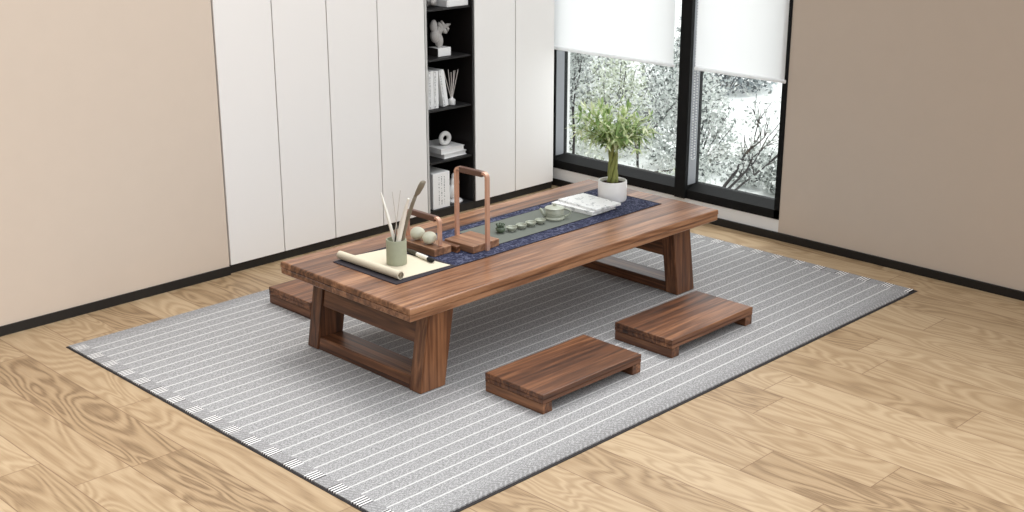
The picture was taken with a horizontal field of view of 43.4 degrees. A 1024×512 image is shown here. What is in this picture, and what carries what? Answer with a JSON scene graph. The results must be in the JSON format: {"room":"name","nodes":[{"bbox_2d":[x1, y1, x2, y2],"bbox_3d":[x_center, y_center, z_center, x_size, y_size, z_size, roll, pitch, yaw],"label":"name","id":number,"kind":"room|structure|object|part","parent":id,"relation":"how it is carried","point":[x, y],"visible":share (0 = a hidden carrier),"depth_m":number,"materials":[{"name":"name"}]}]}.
{"room":"tea room","nodes":[
{"label":"tea room","id":0,"kind":"room"},
{"bbox_2d":[0,0,228,325],"bbox_3d":[-2.848,-0.666,4.410,0.380,2.407,3.972,17,25,42],"label":"wall","id":1,"kind":"structure","parent":0,"point":[111,171],"depth_m":5.40,"materials":[{"name":"beige paint"}]},
{"bbox_2d":[0,266,230,336],"bbox_3d":[-2.710,0.502,4.644,0.008,0.041,3.972,17,25,42],"label":"baseboard","id":2,"kind":"structure","parent":1,"relation":"attached to","point":[64,314],"depth_m":5.57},
{"bbox_2d":[0,185,1023,511],"bbox_3d":[0.058,0.897,3.576,6.300,0.053,6.260,17,25,42],"label":"floor","id":3,"kind":"structure","parent":0,"point":[916,403],"depth_m":4.36,"materials":[{"name":"brown wood"}]},
{"bbox_2d":[211,0,427,272],"bbox_3d":[-1.005,-1.215,6.171,0.365,2.367,1.229,17,25,42],"label":"wardrobe","id":4,"kind":"object","parent":3,"relation":"on","point":[322,103],"visible":0.83,"depth_m":6.16,"materials":[{"name":"white paint"}]},
{"bbox_3d":[-1.206,-1.097,5.737,0.019,2.324,0.302,17,25,42],"label":"door","id":5,"kind":"part","parent":4,"relation":"part of","materials":[{"name":"white paint"}]},
{"bbox_3d":[-0.990,-1.165,5.945,0.019,2.324,0.302,17,25,42],"label":"door","id":6,"kind":"part","parent":4,"relation":"part of","materials":[{"name":"white paint"}]},
{"bbox_3d":[-0.773,-1.232,6.152,0.019,2.324,0.302,17,25,42],"label":"door","id":7,"kind":"part","parent":4,"relation":"part of","materials":[{"name":"white paint"}]},
{"bbox_3d":[-0.556,-1.299,6.359,0.019,2.324,0.300,17,25,42],"label":"door","id":8,"kind":"part","parent":4,"relation":"part of","materials":[{"name":"white paint"}]},
{"bbox_2d":[424,0,474,220],"bbox_3d":[-0.448,-1.386,6.700,0.360,2.367,0.343,17,25,42],"label":"shelf unit","id":9,"kind":"object","parent":3,"relation":"on","point":[457,119],"visible":0.46,"depth_m":6.91,"materials":[{"name":"black wood"}]},
{"bbox_3d":[-0.564,-1.370,6.582,0.360,2.326,0.013,17,25,42],"label":"panel","id":10,"kind":"part","parent":9,"relation":"part of","materials":[{"name":"white wood"}]},
{"bbox_3d":[-0.569,-1.444,6.811,0.015,2.326,0.318,17,25,42],"label":"panel","id":11,"kind":"part","parent":9,"relation":"part of","materials":[{"name":"white wood"}]},
{"bbox_2d":[428,70,433,109],"bbox_3d":[-0.476,-0.880,6.752,0.160,0.201,0.034,17,25,42],"label":"book","id":12,"kind":"object","parent":9,"relation":"on","point":[430,73],"visible":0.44,"depth_m":6.70,"materials":[{"name":"white paper"}]},
{"bbox_2d":[426,0,436,6],"bbox_3d":[-0.408,-1.306,6.607,0.064,0.053,0.076,17,25,42],"label":"ornament","id":13,"kind":"object","parent":9,"relation":"on","point":[428,2],"visible":0.94,"depth_m":6.58,"materials":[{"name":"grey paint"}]},
{"bbox_2d":[428,69,438,108],"bbox_3d":[-0.452,-0.885,6.776,0.160,0.197,0.030,17,25,42],"label":"book","id":14,"kind":"object","parent":9,"relation":"on","point":[435,73],"visible":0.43,"depth_m":6.72,"materials":[{"name":"white paper"}]},
{"bbox_2d":[428,67,448,106],"bbox_3d":[-0.415,-0.898,6.811,0.160,0.200,0.067,17,25,42],"label":"book","id":15,"kind":"object","parent":9,"relation":"on","point":[442,92],"visible":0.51,"depth_m":6.76,"materials":[{"name":"white paper"}]},
{"bbox_2d":[428,20,450,56],"bbox_3d":[-0.373,-1.147,6.738,0.080,0.189,0.141,17,25,42],"label":"sculpture","id":16,"kind":"object","parent":9,"relation":"on","point":[436,29],"visible":1,"depth_m":6.71,"materials":[{"name":"white ceramic"}]},
{"bbox_2d":[430,166,449,209],"bbox_3d":[-0.437,-0.369,6.933,0.170,0.196,0.120,17,25,42],"label":"book","id":17,"kind":"object","parent":9,"relation":"on","point":[439,178],"visible":0.52,"depth_m":6.87,"materials":[{"name":"white paper"}]},
{"bbox_2d":[429,149,466,158],"bbox_3d":[-0.383,-0.570,6.988,0.220,0.024,0.165,16,24,41],"label":"book","id":18,"kind":"object","parent":9,"relation":"on","point":[454,154],"visible":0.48,"depth_m":6.91,"materials":[{"name":"white paper"}]},
{"bbox_2d":[429,139,463,154],"bbox_3d":[-0.387,-0.592,6.966,0.165,0.030,0.205,-16,24,-41],"label":"book","id":19,"kind":"object","parent":18,"relation":"on","point":[435,147],"visible":0.64,"depth_m":6.90,"materials":[{"name":"white paper"}]},
{"bbox_2d":[438,131,450,144],"bbox_3d":[-0.361,-0.633,6.914,0.079,0.079,0.025,-14,22,-36],"label":"ring ornament","id":20,"kind":"object","parent":19,"relation":"on","point":[447,134],"visible":1,"depth_m":6.90,"materials":[{"name":"white ceramic"}]},
{"bbox_3d":[-0.447,-1.307,6.727,0.328,0.010,0.315,17,25,42],"label":"shelf","id":21,"kind":"part","parent":9,"relation":"part of","materials":[{"name":"black wood"}]},
{"bbox_3d":[-0.447,-1.064,6.806,0.328,0.010,0.315,17,25,42],"label":"shelf","id":22,"kind":"part","parent":9,"relation":"part of","materials":[{"name":"black wood"}]},
{"bbox_3d":[-0.447,-0.812,6.888,0.328,0.010,0.315,17,25,42],"label":"shelf","id":23,"kind":"part","parent":9,"relation":"part of","materials":[{"name":"black wood"}]},
{"bbox_3d":[-0.447,-0.546,6.974,0.328,0.010,0.315,17,25,42],"label":"shelf","id":24,"kind":"part","parent":9,"relation":"part of","materials":[{"name":"black wood"}]},
{"bbox_2d":[444,69,457,104],"bbox_3d":[-0.328,-0.894,6.823,0.044,0.186,0.094,17,25,42],"label":"reed diffuser","id":25,"kind":"object","parent":9,"relation":"on","point":[451,101],"visible":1,"depth_m":6.83,"materials":[{"name":"white ceramic"}]},
{"bbox_2d":[448,97,454,104],"bbox_3d":[-0.321,-0.828,6.851,0.040,0.042,0.040,17,25,42],"label":"bottle","id":26,"kind":"object","parent":25,"relation":"attached to","point":[451,101],"depth_m":6.84,"materials":[{"name":"white ceramic"}]},
{"bbox_2d":[436,0,467,6],"bbox_3d":[-0.349,-1.332,6.728,0.191,0.034,0.150,17,25,42],"label":"book","id":27,"kind":"object","parent":9,"relation":"on","point":[442,3],"visible":0.81,"depth_m":6.65,"materials":[{"name":"white paper"}]},
{"bbox_2d":[450,173,462,202],"bbox_3d":[-0.315,-0.377,7.018,0.094,0.159,0.094,17,25,42],"label":"figurine","id":28,"kind":"object","parent":9,"relation":"on","point":[452,175],"visible":0.53,"depth_m":6.99,"materials":[{"name":"white ceramic"}]},
{"bbox_2d":[66,232,916,511],"bbox_3d":[0.020,0.258,5.450,2.080,0.007,3.011,17,25,42],"label":"rug","id":29,"kind":"object","parent":3,"relation":"on","point":[245,368],"visible":0.71,"depth_m":4.87,"materials":[{"name":"grey fabric"}]},
{"bbox_2d":[269,279,312,318],"bbox_3d":[-0.763,0.141,5.680,0.291,0.074,0.538,17,25,42],"label":"stool","id":30,"kind":"object","parent":29,"relation":"on","point":[295,296],"visible":0.32,"depth_m":5.52,"materials":[{"name":"brown wood"}]},
{"bbox_3d":[-0.935,0.211,5.520,0.289,0.038,0.046,17,25,42],"label":"leg","id":31,"kind":"part","parent":30,"relation":"part of","materials":[{"name":"brown wood"}]},
{"bbox_2d":[280,179,717,393],"bbox_3d":[0.007,0.081,5.395,0.766,0.364,1.800,17,25,42],"label":"table","id":32,"kind":"object","parent":29,"relation":"on","point":[419,311],"visible":0.84,"depth_m":5.00,"materials":[{"name":"brown wood"}]},
{"bbox_3d":[-0.731,0.196,5.122,0.066,0.313,0.173,17,25,42],"label":"leg","id":33,"kind":"part","parent":32,"relation":"part of","materials":[{"name":"brown wood"}]},
{"bbox_3d":[-0.529,0.393,4.941,0.549,0.048,0.119,17,25,42],"label":"rail","id":34,"kind":"part","parent":32,"relation":"part of","materials":[{"name":"brown wood"}]},
{"bbox_3d":[-0.503,0.177,4.899,0.549,0.138,0.130,17,25,42],"label":"rail","id":35,"kind":"part","parent":32,"relation":"part of","materials":[{"name":"brown wood"}]},
{"bbox_3d":[-0.294,0.329,4.710,0.066,0.313,0.173,17,25,42],"label":"leg","id":36,"kind":"part","parent":32,"relation":"part of","materials":[{"name":"brown wood"}]},
{"bbox_2d":[334,188,660,284],"bbox_3d":[-0.012,-0.105,5.373,0.379,0.002,1.552,17,25,42],"label":"table runner","id":37,"kind":"object","parent":32,"relation":"on","point":[632,204],"visible":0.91,"depth_m":5.39,"materials":[{"name":"blue fabric"}]},
{"bbox_2d":[336,248,455,283],"bbox_3d":[-0.456,0.013,4.952,0.386,0.033,0.300,17,25,42],"label":"scroll","id":38,"kind":"object","parent":37,"relation":"on","point":[374,263],"visible":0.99,"depth_m":4.91},
{"bbox_2d":[386,236,406,265],"bbox_3d":[-0.443,-0.019,4.938,0.079,0.098,0.079,17,25,42],"label":"pot","id":39,"kind":"object","parent":38,"relation":"on","point":[396,252],"visible":0.95,"depth_m":4.91,"materials":[{"name":"green ceramic"}]},
{"bbox_2d":[380,193,393,241],"bbox_3d":[-0.466,-0.111,4.941,0.115,0.253,0.016,17,25,42],"label":"brush","id":40,"kind":"object","parent":39,"relation":"in","point":[383,201],"visible":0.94,"depth_m":4.93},
{"bbox_2d":[394,190,400,240],"bbox_3d":[-0.442,-0.114,4.902,0.044,0.281,0.003,-2,18,-6],"label":"incense stick","id":41,"kind":"object","parent":39,"relation":"in","point":[400,190],"visible":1,"depth_m":4.89,"materials":[{"name":"brown wood"}]},
{"bbox_2d":[396,198,408,241],"bbox_3d":[-0.420,-0.098,4.881,0.082,0.260,0.021,10,20,28],"label":"stick","id":42,"kind":"object","parent":39,"relation":"in","point":[403,217],"visible":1,"depth_m":4.86,"materials":[{"name":"beige wood"}]},
{"bbox_2d":[401,180,425,240],"bbox_3d":[-0.382,-0.132,4.858,0.137,0.334,0.033,10,21,29],"label":"scoop","id":43,"kind":"object","parent":39,"relation":"in","point":[421,184],"visible":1,"depth_m":4.84,"materials":[{"name":"brown wood"}]},
{"bbox_3d":[-0.395,-0.107,4.883,0.097,0.272,0.017,11,21,31],"label":"handle","id":44,"kind":"part","parent":43,"relation":"part of","materials":[{"name":"brown wood"}]},
{"bbox_2d":[407,249,434,261],"bbox_3d":[-0.357,-0.003,5.016,0.020,0.019,0.176,-14,22,-36],"label":"brush","id":45,"kind":"object","parent":38,"relation":"on","point":[413,252],"visible":0.98,"depth_m":5.00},
{"bbox_3d":[-0.347,0.001,5.003,0.017,0.017,0.075,-14,22,-36],"label":"handle","id":46,"kind":"part","parent":45,"relation":"part of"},
{"bbox_2d":[405,209,450,256],"bbox_3d":[-0.349,-0.100,5.110,0.220,0.149,0.092,17,25,42],"label":"tray","id":47,"kind":"object","parent":37,"relation":"on","point":[438,248],"visible":0.69,"depth_m":5.07,"materials":[{"name":"brown wood"}]},
{"bbox_2d":[410,227,424,239],"bbox_3d":[-0.377,-0.091,5.141,0.061,0.052,0.059,17,25,42],"label":"round stone","id":48,"kind":"object","parent":47,"relation":"on","point":[416,233],"visible":0.94,"depth_m":5.12,"materials":[{"name":"beige stone"}]},
{"bbox_3d":[-0.352,-0.117,5.114,0.204,0.114,0.016,17,25,42],"label":"handle","id":49,"kind":"part","parent":47,"relation":"part of","materials":[{"name":"brown wood"}]},
{"bbox_2d":[422,231,436,243],"bbox_3d":[-0.325,-0.073,5.088,0.058,0.050,0.058,17,25,42],"label":"round stone","id":50,"kind":"object","parent":47,"relation":"on","point":[429,237],"visible":1,"depth_m":5.07,"materials":[{"name":"beige stone"}]},
{"bbox_2d":[436,239,459,252],"bbox_3d":[-0.258,-0.040,5.126,0.130,0.026,0.022,17,25,42],"label":"wooden block","id":51,"kind":"object","parent":37,"relation":"on","point":[455,248],"visible":0.52,"depth_m":5.09,"materials":[{"name":"brown wood"}]},
{"bbox_2d":[445,166,498,253],"bbox_3d":[-0.159,-0.193,5.121,0.180,0.319,0.150,16,24,40],"label":"tray","id":52,"kind":"object","parent":37,"relation":"on","point":[472,242],"visible":0.98,"depth_m":5.11,"materials":[{"name":"brown wood"}]},
{"bbox_3d":[-0.159,-0.192,5.120,0.180,0.318,0.018,16,24,40],"label":"handle","id":53,"kind":"part","parent":52,"relation":"part of","materials":[{"name":"brown wood"}]},
{"bbox_2d":[460,207,609,244],"bbox_3d":[0.101,-0.148,5.500,0.248,0.001,0.685,17,25,42],"label":"mat","id":54,"kind":"object","parent":37,"relation":"on","point":[507,236],"visible":0.57,"depth_m":5.44,"materials":[{"name":"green fabric"}]},
{"bbox_2d":[495,222,504,232],"bbox_3d":[-0.048,-0.119,5.333,0.044,0.048,0.040,17,25,42],"label":"tea pet","id":55,"kind":"object","parent":54,"relation":"on","point":[500,228],"visible":1,"depth_m":5.32,"materials":[{"name":"green ceramic"}]},
{"bbox_2d":[506,225,516,231],"bbox_3d":[-0.002,-0.113,5.359,0.046,0.018,0.046,17,25,42],"label":"tea cup","id":56,"kind":"object","parent":54,"relation":"on","point":[511,228],"visible":1,"depth_m":5.35,"materials":[{"name":"grey ceramic"}]},
{"bbox_2d":[516,223,526,228],"bbox_3d":[0.039,-0.124,5.395,0.046,0.018,0.046,17,25,42],"label":"tea cup","id":57,"kind":"object","parent":54,"relation":"on","point":[519,225],"visible":1,"depth_m":5.39,"materials":[{"name":"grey ceramic"}]},
{"bbox_2d":[525,220,535,226],"bbox_3d":[0.079,-0.135,5.429,0.046,0.018,0.046,17,25,42],"label":"tea cup","id":58,"kind":"object","parent":54,"relation":"on","point":[530,223],"visible":1,"depth_m":5.42,"materials":[{"name":"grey ceramic"}]},
{"bbox_2d":[535,218,545,223],"bbox_3d":[0.120,-0.147,5.464,0.046,0.018,0.046,17,25,42],"label":"tea cup","id":59,"kind":"object","parent":54,"relation":"on","point":[538,220],"visible":1,"depth_m":5.46,"materials":[{"name":"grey ceramic"}]},
{"bbox_2d":[539,203,571,220],"bbox_3d":[0.183,-0.192,5.521,0.096,0.068,0.114,17,25,42],"label":"teapot","id":60,"kind":"object","parent":54,"relation":"on","point":[554,212],"visible":1,"depth_m":5.50,"materials":[{"name":"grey ceramic"}]},
{"bbox_3d":[0.133,-0.188,5.515,0.034,0.041,0.018,-1,18,-4],"label":"spout","id":61,"kind":"part","parent":60,"relation":"part of","materials":[{"name":"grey ceramic"}]},
{"bbox_3d":[0.183,-0.215,5.519,0.084,0.021,0.084,17,25,42],"label":"lid","id":62,"kind":"part","parent":60,"relation":"part of","materials":[{"name":"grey ceramic"}]},
{"bbox_3d":[0.238,-0.188,5.529,0.035,0.042,0.008,0,18,0],"label":"handle","id":63,"kind":"part","parent":60,"relation":"part of","materials":[{"name":"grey ceramic"}]},
{"bbox_2d":[552,201,614,215],"bbox_3d":[0.317,-0.224,5.705,0.235,0.016,0.160,16,24,41],"label":"magazine","id":64,"kind":"object","parent":54,"relation":"on","point":[569,206],"visible":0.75,"depth_m":5.64,"materials":[{"name":"white paper"}]},
{"bbox_2d":[558,193,620,211],"bbox_3d":[0.344,-0.239,5.710,0.158,0.009,0.235,-16,24,-40],"label":"magazine","id":65,"kind":"object","parent":64,"relation":"on","point":[583,200],"visible":1,"depth_m":5.69,"materials":[{"name":"white paper"}]},
{"bbox_2d":[564,92,662,202],"bbox_3d":[0.457,-0.491,5.773,0.485,0.486,0.433,17,25,42],"label":"potted plant","id":66,"kind":"object","parent":37,"relation":"on","point":[612,187],"visible":0.99,"depth_m":5.72,"materials":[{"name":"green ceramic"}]},
{"bbox_3d":[0.453,-0.298,5.814,0.130,0.094,0.130,17,25,42],"label":"pot","id":67,"kind":"part","parent":66,"relation":"part of","materials":[{"name":"white ceramic"}]},
{"bbox_3d":[0.531,0.064,5.956,0.549,0.048,0.119,17,25,42],"label":"rail","id":68,"kind":"part","parent":32,"relation":"part of","materials":[{"name":"brown wood"}]},
{"bbox_3d":[0.506,-0.136,5.864,0.549,0.138,0.130,17,25,42],"label":"rail","id":69,"kind":"part","parent":32,"relation":"part of","materials":[{"name":"brown wood"}]},
{"bbox_3d":[0.733,0.011,5.694,0.066,0.313,0.173,17,25,42],"label":"leg","id":70,"kind":"part","parent":32,"relation":"part of","materials":[{"name":"brown wood"}]},
{"bbox_2d":[485,334,640,413],"bbox_3d":[0.195,0.432,4.781,0.291,0.074,0.538,17,25,42],"label":"stool","id":71,"kind":"object","parent":29,"relation":"on","point":[533,381],"visible":1,"depth_m":4.70,"materials":[{"name":"brown wood"}]},
{"bbox_3d":[0.022,0.502,4.621,0.289,0.038,0.046,17,25,42],"label":"leg","id":72,"kind":"part","parent":71,"relation":"part of","materials":[{"name":"brown wood"}]},
{"bbox_3d":[0.368,0.395,4.952,0.289,0.038,0.046,17,25,42],"label":"leg","id":73,"kind":"part","parent":71,"relation":"part of","materials":[{"name":"brown wood"}]},
{"bbox_2d":[615,291,752,357],"bbox_3d":[0.707,0.273,5.270,0.291,0.074,0.538,17,25,42],"label":"stool","id":74,"kind":"object","parent":29,"relation":"on","point":[661,329],"visible":1,"depth_m":5.19,"materials":[{"name":"brown wood"}]},
{"bbox_3d":[0.534,0.344,5.110,0.289,0.038,0.046,17,25,42],"label":"leg","id":75,"kind":"part","parent":74,"relation":"part of","materials":[{"name":"brown wood"}]},
{"bbox_3d":[0.880,0.237,5.441,0.289,0.038,0.046,17,25,42],"label":"leg","id":76,"kind":"part","parent":74,"relation":"part of","materials":[{"name":"brown wood"}]},
{"bbox_2d":[473,0,554,207],"bbox_3d":[-0.109,-1.492,7.028,0.365,2.367,0.621,17,25,42],"label":"wardrobe","id":77,"kind":"object","parent":3,"relation":"on","point":[514,39],"visible":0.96,"depth_m":7.08,"materials":[{"name":"white paint"}]},
{"bbox_3d":[-0.097,-1.441,6.800,0.019,2.324,0.303,17,25,42],"label":"door","id":78,"kind":"part","parent":77,"relation":"part of","materials":[{"name":"white paint"}]},
{"bbox_3d":[0.122,-1.509,7.009,0.019,2.324,0.306,17,25,42],"label":"door","id":79,"kind":"part","parent":77,"relation":"part of","materials":[{"name":"white paint"}]},
{"bbox_2d":[553,0,1023,290],"bbox_3d":[2.303,-0.949,5.353,6.300,2.450,0.160,17,25,42],"label":"wall","id":80,"kind":"structure","parent":0,"point":[904,135],"depth_m":5.88,"materials":[{"name":"beige paint"}]},
{"bbox_2d":[553,49,674,194],"bbox_3d":[0.588,-1.459,6.932,0.927,2.152,0.104,17,25,42],"label":"window","id":81,"kind":"structure","parent":80,"relation":"in","point":[642,178],"depth_m":7.37,"materials":[{"name":"black metal"}]},
{"bbox_2d":[554,0,680,155],"bbox_3d":[0.551,-1.549,6.841,0.892,1.948,0.060,17,25,42],"label":"roller blind","id":82,"kind":"object","parent":81,"relation":"attached to","point":[643,31],"visible":1,"depth_m":6.91,"materials":[{"name":"white fabric"}]},
{"bbox_3d":[0.871,-1.428,6.562,0.011,1.890,0.038,17,25,42],"label":"bead chain","id":83,"kind":"part","parent":82,"relation":"part of","materials":[{"name":"white plastic"}]},
{"bbox_2d":[674,0,702,198],"bbox_3d":[0.935,-1.349,6.593,0.069,2.152,0.120,17,25,42],"label":"trim","id":84,"kind":"structure","parent":80,"relation":"attached to","point":[688,6],"depth_m":6.73,"materials":[{"name":"black metal"}]},
{"bbox_2d":[686,0,792,219],"bbox_3d":[1.172,-1.280,6.380,0.582,2.152,0.104,17,25,42],"label":"window","id":85,"kind":"structure","parent":80,"relation":"in","point":[756,204],"depth_m":6.65,"materials":[{"name":"clear glass"},{"name":"black metal"}]},
{"bbox_2d":[691,0,789,159],"bbox_3d":[1.135,-1.370,6.288,0.553,1.948,0.060,17,25,42],"label":"roller blind","id":86,"kind":"object","parent":85,"relation":"attached to","point":[740,38],"visible":1,"depth_m":6.36,"materials":[{"name":"white fabric"}]},
{"bbox_3d":[0.951,-1.404,6.486,0.011,1.890,0.038,17,25,42],"label":"bead chain","id":87,"kind":"part","parent":86,"relation":"part of","materials":[{"name":"white plastic"}]},
{"bbox_2d":[552,178,1023,300],"bbox_3d":[2.243,0.176,5.653,6.300,0.040,0.012,17,25,42],"label":"baseboard","id":88,"kind":"structure","parent":80,"relation":"attached to","point":[934,274],"depth_m":6.15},
{"label":"outside","id":89,"kind":"structure","parent":0,"visible":0},
{"bbox_2d":[569,0,781,197],"bbox_3d":[7.593,-9.907,39.435,80.000,0.100,57.200,17,25,42],"label":"outdoor scenery","id":90,"kind":"structure","parent":89,"point":[739,106],"depth_m":12.67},
{"bbox_2d":[569,56,589,136],"bbox_3d":[0.324,-1.688,12.184,0.882,1.101,0.887,17,25,42],"label":"shrub","id":91,"kind":"object","parent":90,"relation":"on","point":[574,56],"visible":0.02,"depth_m":12.16,"materials":[{"name":"grey plant"}]},
{"bbox_2d":[569,52,610,153],"bbox_3d":[0.438,-1.391,10.525,0.819,1.568,1.210,-10,21,-29],"label":"tree","id":92,"kind":"object","parent":90,"relation":"on","point":[578,62],"visible":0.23,"depth_m":10.33,"materials":[{"name":"grey plant"}]},
{"bbox_2d":[576,147,620,162],"bbox_3d":[0.570,-0.490,9.297,0.746,0.600,0.739,17,25,42],"label":"shrub","id":93,"kind":"object","parent":90,"relation":"on","point":[599,157],"visible":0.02,"depth_m":9.25,"materials":[{"name":"grey plant"}]},
{"bbox_2d":[570,55,635,102],"bbox_3d":[0.859,-2.154,13.714,1.021,1.046,1.033,17,25,42],"label":"shrub","id":94,"kind":"object","parent":90,"relation":"on","point":[608,59],"visible":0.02,"depth_m":13.58,"materials":[{"name":"grey plant"}]},
{"bbox_2d":[569,56,659,158],"bbox_3d":[0.914,-1.437,11.507,0.880,1.038,0.882,17,25,42],"label":"shrub","id":95,"kind":"object","parent":90,"relation":"on","point":[631,86],"visible":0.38,"depth_m":11.42,"materials":[{"name":"grey plant"}]},
{"bbox_2d":[583,50,740,183],"bbox_3d":[1.184,-0.915,9.546,1.105,1.264,1.095,17,25,42],"label":"tree","id":96,"kind":"object","parent":90,"relation":"on","point":[705,168],"visible":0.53,"depth_m":9.44,"materials":[{"name":"grey plant"}]},
{"bbox_2d":[626,27,717,121],"bbox_3d":[1.621,-1.861,12.987,0.971,0.935,0.972,17,25,42],"label":"tree","id":97,"kind":"object","parent":90,"relation":"on","point":[657,67],"visible":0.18,"depth_m":12.89,"materials":[{"name":"grey plant"}]},
{"bbox_2d":[644,58,740,175],"bbox_3d":[1.557,-1.232,10.916,0.853,1.011,0.836,17,25,42],"label":"tree","id":98,"kind":"object","parent":90,"relation":"on","point":[714,132],"visible":0.4,"depth_m":10.85,"materials":[{"name":"grey plant"}]},
{"bbox_2d":[670,17,777,95],"bbox_3d":[2.362,-2.514,14.394,1.291,1.298,1.303,17,25,42],"label":"tree","id":99,"kind":"object","parent":90,"relation":"on","point":[726,78],"visible":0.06,"depth_m":14.17,"materials":[{"name":"grey plant"}]},
{"bbox_2d":[715,85,780,191],"bbox_3d":[1.752,-0.669,9.219,0.746,1.013,0.995,1,18,4],"label":"tree","id":100,"kind":"object","parent":90,"relation":"on","point":[758,117],"visible":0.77,"depth_m":9.27,"materials":[{"name":"grey plant"}]},
{"bbox_2d":[724,142,776,187],"bbox_3d":[1.990,-0.747,10.471,0.557,0.365,0.558,17,25,42],"label":"shrub","id":101,"kind":"object","parent":90,"relation":"on","point":[756,165],"visible":0.37,"depth_m":10.37,"materials":[{"name":"grey plant"}]},
{"bbox_2d":[761,151,777,192],"bbox_3d":[2.119,-0.663,10.125,0.323,0.418,0.317,17,25,42],"label":"shrub","id":102,"kind":"object","parent":90,"relation":"on","point":[768,186],"visible":0.23,"depth_m":10.11,"materials":[{"name":"grey plant"}]}
]}

